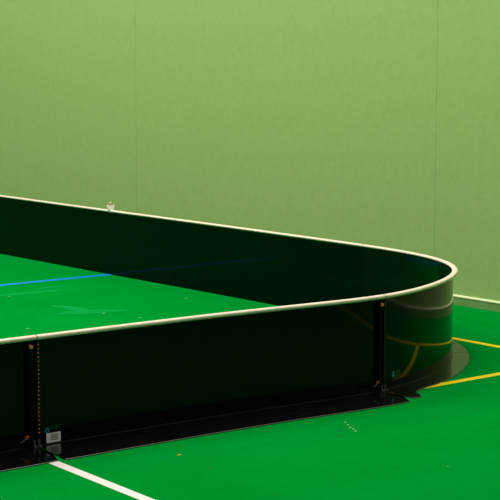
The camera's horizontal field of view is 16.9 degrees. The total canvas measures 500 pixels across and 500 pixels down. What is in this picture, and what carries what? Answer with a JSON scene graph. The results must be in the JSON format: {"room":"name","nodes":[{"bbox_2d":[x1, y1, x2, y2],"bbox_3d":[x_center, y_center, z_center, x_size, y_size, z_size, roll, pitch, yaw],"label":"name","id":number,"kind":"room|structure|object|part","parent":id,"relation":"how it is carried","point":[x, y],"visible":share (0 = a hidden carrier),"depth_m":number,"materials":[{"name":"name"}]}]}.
{"room":"indoor sports hall","nodes":[
{"label":"indoor sports hall","id":0,"kind":"room"},
{"bbox_2d":[0,0,499,300],"bbox_3d":[1.329,-3.131,11.201,0.158,7.000,20.946,-6,9,-39],"label":"wall","id":1,"kind":"structure","parent":0,"point":[368,122],"depth_m":12.74,"materials":[{"name":"green paint"}]},
{"bbox_2d":[453,294,499,311],"bbox_3d":[1.256,0.316,11.563,0.019,0.068,20.946,-6,9,-39],"label":"baseboard","id":2,"kind":"structure","parent":1,"relation":"attached to","point":[461,300],"depth_m":11.24,"materials":[{"name":"green paint"}]},
{"bbox_2d":[0,254,499,499],"bbox_3d":[0.998,1.030,6.169,26.000,0.051,32.000,0,7,0],"label":"floor","id":3,"kind":"structure","parent":0,"point":[444,443],"depth_m":7.37,"materials":[{"name":"green paint"}]},
{"bbox_2d":[0,195,31,259],"bbox_3d":[-2.296,-0.270,14.558,0.294,0.498,2.039,-6,9,-39],"label":"barrier","id":4,"kind":"object","parent":3,"relation":"on","point":[15,212],"visible":0.91,"depth_m":13.90,"materials":[{"name":"black plastic"}]},
{"bbox_3d":[-2.406,-0.497,14.460,0.034,0.021,2.006,-5,9,-39],"label":"rail","id":5,"kind":"part","parent":4,"relation":"part of","materials":[{"name":"beige plastic"}]},
{"bbox_2d":[0,335,57,471],"bbox_3d":[-1.641,0.702,6.573,2.038,0.498,0.294,-5,9,-39],"label":"barrier","id":6,"kind":"object","parent":3,"relation":"on","point":[19,449],"visible":1,"depth_m":7.24,"materials":[{"name":"dark tinted see-through plastic"},{"name":"cream plastic"},{"name":"black metal"}]},
{"bbox_3d":[-1.710,0.453,6.654,2.006,0.021,0.033,-5,9,-38],"label":"rail","id":7,"kind":"part","parent":6,"relation":"part of","materials":[{"name":"beige plastic"}]},
{"bbox_3d":[-1.639,0.947,6.593,2.029,0.005,0.275,-5,9,-38],"label":"plate","id":8,"kind":"part","parent":6,"relation":"part of","materials":[{"name":"grey"}]},
{"bbox_3d":[-0.942,0.627,7.280,0.048,0.462,0.023,-5,9,-38],"label":"post","id":9,"kind":"part","parent":6,"relation":"part of","materials":[{"name":"black metal"}]},
{"bbox_2d":[30,199,175,286],"bbox_3d":[-1.046,-0.082,13.029,0.297,0.498,1.989,-6,9,-39],"label":"barrier","id":10,"kind":"object","parent":3,"relation":"on","point":[137,246],"visible":0.98,"depth_m":12.89,"materials":[{"name":"black plastic"}]},
{"bbox_3d":[-1.156,-0.309,12.930,0.038,0.021,1.958,-6,9,-39],"label":"rail","id":11,"kind":"part","parent":10,"relation":"part of","materials":[{"name":"beige plastic"}]},
{"bbox_2d":[107,202,113,209],"bbox_3d":[-1.062,-0.335,12.804,0.056,0.061,0.028,-1,7,-8],"label":"clamp","id":12,"kind":"object","parent":10,"relation":"on","point":[110,207],"visible":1,"depth_m":12.79,"materials":[{"name":"beige plastic"}]},
{"bbox_2d":[36,294,409,459],"bbox_3d":[-0.058,0.555,7.802,2.030,0.498,0.319,-5,9,-37],"label":"barrier","id":13,"kind":"object","parent":3,"relation":"on","point":[113,388],"visible":1,"depth_m":7.84,"materials":[{"name":"dark tinted see-through plastic"},{"name":"cream plastic"},{"name":"black metal"}]},
{"bbox_3d":[-0.128,0.306,7.884,2.008,0.021,0.055,-5,9,-36],"label":"rail","id":14,"kind":"part","parent":13,"relation":"part of","materials":[{"name":"beige plastic"}]},
{"bbox_3d":[-0.059,0.800,7.823,2.018,0.005,0.297,-5,9,-36],"label":"plate","id":15,"kind":"part","parent":13,"relation":"part of","materials":[{"name":"grey"}]},
{"bbox_3d":[0.662,0.483,8.481,0.048,0.462,0.023,-6,10,-43],"label":"post","id":16,"kind":"part","parent":13,"relation":"part of","materials":[{"name":"black"}]},
{"bbox_2d":[174,218,362,305],"bbox_3d":[0.208,0.107,11.493,0.300,0.498,2.048,-5,9,-38],"label":"barrier","id":17,"kind":"object","parent":3,"relation":"on","point":[268,267],"visible":0.9,"depth_m":11.41,"materials":[{"name":"black plastic"}]},
{"bbox_3d":[0.095,-0.121,11.400,0.040,0.021,2.007,-5,9,-38],"label":"rail","id":18,"kind":"part","parent":17,"relation":"part of","materials":[{"name":"beige plastic"}]},
{"bbox_2d":[362,244,468,398],"bbox_3d":[0.955,0.342,9.567,0.584,0.498,2.486,0,7,0],"label":"barrier","id":19,"kind":"object","parent":3,"relation":"on","point":[420,351],"visible":0.93,"depth_m":8.96,"materials":[{"name":"black plastic"}]},
{"bbox_3d":[0.920,0.105,9.550,0.513,0.021,2.172,0,7,0],"label":"rail","id":20,"kind":"part","parent":19,"relation":"part of","materials":[{"name":"beige plastic"}]},
{"bbox_3d":[0.996,0.660,8.994,0.224,0.005,1.307,3,8,23],"label":"plate","id":21,"kind":"part","parent":19,"relation":"part of","materials":[{"name":"grey"}]},
{"bbox_3d":[1.026,0.513,10.200,0.231,0.005,1.286,-3,7,-21],"label":"plate","id":22,"kind":"part","parent":19,"relation":"part of","materials":[{"name":"grey"}]}
]}

